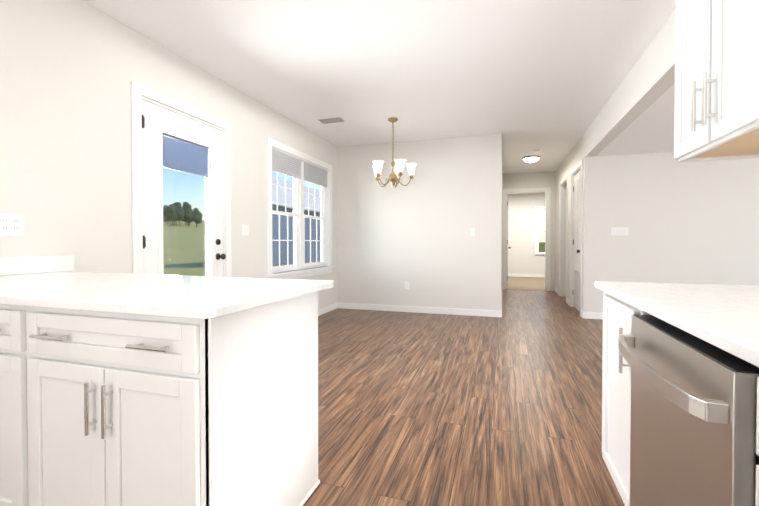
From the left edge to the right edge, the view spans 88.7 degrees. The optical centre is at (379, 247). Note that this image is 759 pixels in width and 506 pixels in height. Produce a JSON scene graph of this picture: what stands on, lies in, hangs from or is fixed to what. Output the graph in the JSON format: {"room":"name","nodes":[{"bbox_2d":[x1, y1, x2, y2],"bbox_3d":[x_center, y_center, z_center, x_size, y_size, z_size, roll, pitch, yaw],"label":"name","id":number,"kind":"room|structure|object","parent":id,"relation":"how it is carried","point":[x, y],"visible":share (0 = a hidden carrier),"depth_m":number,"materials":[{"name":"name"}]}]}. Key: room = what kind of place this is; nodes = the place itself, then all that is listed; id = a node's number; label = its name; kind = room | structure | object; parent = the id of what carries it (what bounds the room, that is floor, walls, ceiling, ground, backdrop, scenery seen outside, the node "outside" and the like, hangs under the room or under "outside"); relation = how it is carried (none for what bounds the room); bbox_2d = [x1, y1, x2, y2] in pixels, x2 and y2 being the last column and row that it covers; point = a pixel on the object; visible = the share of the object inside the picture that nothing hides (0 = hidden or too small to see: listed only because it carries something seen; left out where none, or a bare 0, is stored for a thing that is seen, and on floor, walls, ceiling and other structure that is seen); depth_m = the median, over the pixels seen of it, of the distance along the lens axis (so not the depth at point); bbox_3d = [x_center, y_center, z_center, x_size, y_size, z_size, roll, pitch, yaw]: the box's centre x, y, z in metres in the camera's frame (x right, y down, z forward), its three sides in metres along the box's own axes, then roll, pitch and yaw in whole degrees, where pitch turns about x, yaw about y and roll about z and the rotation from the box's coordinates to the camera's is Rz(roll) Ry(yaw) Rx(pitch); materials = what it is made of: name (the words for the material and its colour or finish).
{"room":"kitchen","nodes":[
{"label":"kitchen","id":0,"kind":"room"},
{"bbox_2d":[0,0,336,308],"bbox_3d":[-1.956,-0.281,2.749,0.140,2.680,8.100,0,1,18],"label":"wall","id":1,"kind":"structure","parent":0,"point":[70,70],"depth_m":2.61,"materials":[{"name":"paint"}]},
{"bbox_2d":[0,213,22,235],"bbox_3d":[-2.063,-0.127,2.167,0.010,0.125,0.125,0,1,18],"label":"electrical outlet","id":2,"kind":"object","parent":1,"relation":"attached to","point":[11,224],"visible":1,"depth_m":2.17,"materials":[{"name":"white plastic"}]},
{"bbox_2d":[0,255,74,274],"bbox_3d":[-2.094,0.104,2.051,0.021,0.099,0.905,0,1,18],"label":"backsplash","id":3,"kind":"structure","parent":1,"relation":"attached to","point":[8,265],"depth_m":2.27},
{"bbox_2d":[131,81,231,276],"bbox_3d":[-1.734,-0.095,3.421,0.156,2.290,1.090,0,1,18],"label":"door frame","id":4,"kind":"structure","parent":1,"relation":"attached to","point":[137,91],"depth_m":2.99,"materials":[{"name":"white wood"}]},
{"bbox_2d":[142,100,225,276],"bbox_3d":[-1.671,-0.050,3.396,0.136,2.177,0.899,0,1,18],"label":"exterior door","id":5,"kind":"structure","parent":1,"relation":"in","point":[175,141],"depth_m":3.30,"materials":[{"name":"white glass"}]},
{"bbox_2d":[242,224,248,235],"bbox_3d":[-1.431,-0.190,4.147,0.012,0.118,0.117,0,1,18],"label":"light switch","id":6,"kind":"object","parent":1,"relation":"attached to","point":[245,229],"visible":1,"depth_m":4.14,"materials":[{"name":"white plastic"}]},
{"bbox_2d":[266,137,334,278],"bbox_3d":[-1.086,-0.446,5.393,0.190,1.713,1.820,0,1,18],"label":"double window","id":7,"kind":"structure","parent":1,"relation":"in","point":[295,166],"depth_m":5.34,"materials":[{"name":"plastic"}]},
{"bbox_2d":[318,303,337,315],"bbox_3d":[-1.313,0.987,4.530,0.014,0.095,4.070,0,1,18],"label":"baseboard","id":8,"kind":"structure","parent":1,"relation":"attached to","point":[326,309],"depth_m":6.07,"materials":[{"name":"white wood"}]},
{"bbox_2d":[83,0,675,173],"bbox_3d":[2.864,-1.711,4.910,8.000,0.120,15.180,0,1,18],"label":"ceiling","id":9,"kind":"structure","parent":0,"point":[524,78],"depth_m":3.34,"materials":[{"name":"paint"}]},
{"bbox_2d":[317,116,345,123],"bbox_3d":[-0.620,-1.644,5.013,0.340,0.016,0.180,0,1,18],"label":"ceiling vent","id":10,"kind":"object","parent":9,"relation":"in","point":[331,120],"visible":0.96,"depth_m":4.99,"materials":[{"name":"white metal"}]},
{"bbox_2d":[372,117,416,187],"bbox_3d":[0.177,-1.208,5.007,0.608,0.886,0.591,0,1,18],"label":"chandelier","id":11,"kind":"object","parent":9,"relation":"hanging from","point":[396,174],"visible":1,"depth_m":4.94,"materials":[{"name":"white glass"}]},
{"bbox_2d":[522,156,539,162],"bbox_3d":[2.827,-1.625,7.232,0.316,0.116,0.316,0,1,18],"label":"light","id":12,"kind":"object","parent":9,"relation":"attached to","point":[530,159],"visible":1,"depth_m":7.15,"materials":[{"name":"white glass"}]},
{"bbox_2d":[337,134,501,310],"bbox_3d":[0.494,-0.328,6.146,2.745,2.680,0.140,0,1,18],"label":"wall","id":13,"kind":"structure","parent":0,"point":[414,233],"depth_m":6.01,"materials":[{"name":"paint"}]},
{"bbox_2d":[337,302,499,316],"bbox_3d":[0.526,0.966,6.075,2.580,0.095,0.017,0,1,18],"label":"baseboard","id":14,"kind":"structure","parent":13,"relation":"attached to","point":[455,311],"depth_m":6.03,"materials":[{"name":"white wood"}]},
{"bbox_2d":[470,228,474,235],"bbox_3d":[1.383,-0.233,5.784,0.071,0.118,0.012,0,1,18],"label":"light switch","id":15,"kind":"object","parent":13,"relation":"attached to","point":[472,231],"visible":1,"depth_m":5.78,"materials":[{"name":"white plastic"}]},
{"bbox_2d":[303,277,624,505],"bbox_3d":[2.842,1.078,4.882,8.000,0.104,15.040,0,1,18],"label":"floor","id":16,"kind":"structure","parent":0,"point":[427,409],"depth_m":2.58,"materials":[{"name":"brown wood"}]},
{"bbox_2d":[0,307,39,505],"bbox_3d":[-1.430,0.630,1.758,0.826,0.885,0.694,0,1,18],"label":"base cabinet","id":17,"kind":"object","parent":16,"relation":"on","point":[17,324],"depth_m":1.34,"materials":[{"name":"white wood"}]},
{"bbox_2d":[36,291,319,505],"bbox_3d":[-0.780,0.633,1.553,0.833,0.885,0.698,0,1,18],"label":"base cabinet","id":18,"kind":"object","parent":16,"relation":"on","point":[119,389],"depth_m":1.22,"materials":[{"name":"white wood"}]},
{"bbox_2d":[0,271,333,322],"bbox_3d":[-1.225,0.173,1.744,1.863,0.030,0.845,0,1,18],"label":"countertop","id":19,"kind":"structure","parent":18,"relation":"on","point":[207,298],"depth_m":1.41,"materials":[{"name":"white stone"}]},
{"bbox_2d":[602,293,646,505],"bbox_3d":[1.270,0.634,1.465,0.682,0.884,0.546,0,1,18],"label":"base cabinet","id":20,"kind":"object","parent":16,"relation":"on","point":[617,317],"depth_m":1.55,"materials":[{"name":"white wood"}]},
{"bbox_2d":[595,281,758,366],"bbox_3d":[0.751,0.200,-0.144,0.698,0.030,3.916,0,1,18],"label":"countertop","id":21,"kind":"structure","parent":20,"relation":"on","point":[726,317],"depth_m":1.10,"materials":[{"name":"white stone"}]},
{"bbox_2d":[619,314,758,505],"bbox_3d":[1.035,0.655,0.928,0.727,0.856,0.606,0,1,18],"label":"dishwasher","id":22,"kind":"object","parent":16,"relation":"on","point":[693,419],"visible":0.96,"depth_m":0.89,"materials":[{"name":"silver metal"}]},
{"bbox_2d":[755,377,758,505],"bbox_3d":[0.850,0.653,0.146,0.682,0.884,0.984,0,1,18],"label":"base cabinet","id":23,"kind":"object","parent":16,"relation":"on","point":[757,418],"depth_m":0.68,"materials":[{"name":"white wood"}]},
{"bbox_2d":[501,227,501,296],"bbox_3d":[2.263,-0.345,7.408,0.140,2.680,3.340,0,1,18],"label":"wall","id":24,"kind":"structure","parent":0,"point":[501,261],"depth_m":6.38,"materials":[{"name":"paint"}]},
{"bbox_2d":[508,192,544,274],"bbox_3d":[4.632,-0.413,12.257,5.480,2.680,0.140,0,1,18],"label":"wall","id":25,"kind":"structure","parent":0,"point":[523,258],"depth_m":12.20,"materials":[{"name":"paint"}]},
{"bbox_2d":[508,274,544,277],"bbox_3d":[4.609,0.879,12.202,5.200,0.091,0.014,0,1,18],"label":"baseboard","id":26,"kind":"structure","parent":25,"relation":"attached to","point":[525,275],"depth_m":12.20,"materials":[{"name":"white wood"}]},
{"bbox_2d":[535,206,544,254],"bbox_3d":[5.368,-0.539,11.995,1.060,1.500,0.190,0,1,18],"label":"window","id":27,"kind":"structure","parent":25,"relation":"in","point":[537,211],"depth_m":12.08,"materials":[{"name":"plastic"}]},
{"bbox_2d":[502,171,555,290],"bbox_3d":[3.399,-0.366,8.872,1.415,2.680,0.140,0,1,18],"label":"wall","id":28,"kind":"structure","parent":0,"point":[547,179],"depth_m":8.68,"materials":[{"name":"paint"}]},
{"bbox_2d":[506,194,510,288],"bbox_3d":[3.158,-0.153,9.476,0.111,2.214,0.862,0,1,18],"label":"door","id":29,"kind":"structure","parent":28,"relation":"in","point":[507,247],"depth_m":9.10,"materials":[{"name":"white wood"}]},
{"bbox_2d":[502,187,550,290],"bbox_3d":[3.346,-0.186,8.883,1.020,2.320,0.156,0,1,18],"label":"trim","id":30,"kind":"structure","parent":28,"relation":"attached to","point":[547,191],"depth_m":8.78,"materials":[{"name":"white wood"}]},
{"bbox_2d":[555,133,595,317],"bbox_3d":[3.499,-0.341,7.088,0.140,2.680,3.200,0,1,18],"label":"wall","id":31,"kind":"structure","parent":0,"point":[574,157],"depth_m":5.59,"materials":[{"name":"paint"}]},
{"bbox_2d":[559,159,582,315],"bbox_3d":[3.401,-0.157,6.807,0.156,2.320,2.340,0,1,18],"label":"trim","id":32,"kind":"structure","parent":31,"relation":"attached to","point":[563,235],"depth_m":7.00,"materials":[{"name":"white wood"}]},
{"bbox_2d":[573,170,580,311],"bbox_3d":[3.148,-0.107,6.189,0.111,2.214,0.821,0,1,18],"label":"closet door","id":33,"kind":"structure","parent":31,"relation":"in","point":[576,239],"depth_m":6.25,"materials":[{"name":"white wood"}]},
{"bbox_2d":[585,10,675,156],"bbox_3d":[2.380,-1.452,3.561,0.140,0.360,4.170,0,1,18],"label":"header beam","id":34,"kind":"structure","parent":0,"point":[647,82],"depth_m":3.42,"materials":[{"name":"paint"}]},
{"bbox_2d":[597,83,674,155],"bbox_3d":[4.216,-1.441,2.766,3.840,0.360,4.570,0,1,18],"label":"ceiling soffit","id":35,"kind":"structure","parent":0,"point":[650,129],"depth_m":4.36,"materials":[{"name":"paint"}]},
{"bbox_2d":[594,152,758,312],"bbox_3d":[4.997,-0.312,5.005,3.980,2.680,0.140,0,1,18],"label":"wall","id":36,"kind":"structure","parent":0,"point":[695,222],"depth_m":5.25,"materials":[{"name":"paint"}]},
{"bbox_2d":[582,311,602,318],"bbox_3d":[4.834,0.981,4.994,3.994,0.095,0.014,0,1,18],"label":"baseboard","id":37,"kind":"structure","parent":36,"relation":"attached to","point":[592,315],"depth_m":5.56,"materials":[{"name":"white wood"}]},
{"bbox_2d":[611,227,627,235],"bbox_3d":[3.367,-0.227,5.446,0.198,0.114,0.012,0,1,18],"label":"light switch","id":38,"kind":"object","parent":36,"relation":"attached to","point":[619,231],"visible":1,"depth_m":5.44,"materials":[{"name":"white plastic"}]},
{"bbox_3d":[1.130,-0.237,-0.348,0.140,2.680,4.070,0,1,18],"label":"wall","id":39,"kind":"structure","parent":0,"visible":0},
{"bbox_2d":[674,0,758,159],"bbox_3d":[1.433,-0.818,1.477,0.392,0.848,0.386,0,1,18],"label":"upper cabinet","id":40,"kind":"object","parent":39,"relation":"attached to","point":[684,149],"depth_m":1.63,"materials":[{"name":"paint"}]},
{"bbox_2d":[694,0,758,147],"bbox_3d":[1.303,-0.813,1.070,0.392,0.848,0.732,0,1,18],"label":"upper cabinet","id":41,"kind":"object","parent":39,"relation":"attached to","point":[716,113],"depth_m":1.34,"materials":[{"name":"paint"}]},
{"label":"outside","id":42,"kind":"structure","parent":0,"visible":0},
{"bbox_2d":[163,220,319,275],"bbox_3d":[-103.921,-11.300,106.351,257.120,22.196,380.000,0,1,18],"label":"lawn","id":43,"kind":"structure","parent":42,"point":[173,254],"depth_m":35.68,"materials":[{"name":"green plant"}]},
{"bbox_2d":[163,202,202,226],"bbox_3d":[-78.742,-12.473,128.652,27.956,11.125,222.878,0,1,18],"label":"tree","id":44,"kind":"object","parent":43,"relation":"on","point":[178,216],"depth_m":141.08,"materials":[{"name":"green plant"}]},
{"bbox_2d":[272,177,319,265],"bbox_3d":[-3.194,-1.774,33.133,3.200,5.178,27.200,0,1,18],"label":"neighbor house","id":45,"kind":"structure","parent":43,"relation":"on","point":[283,220],"depth_m":22.80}
]}

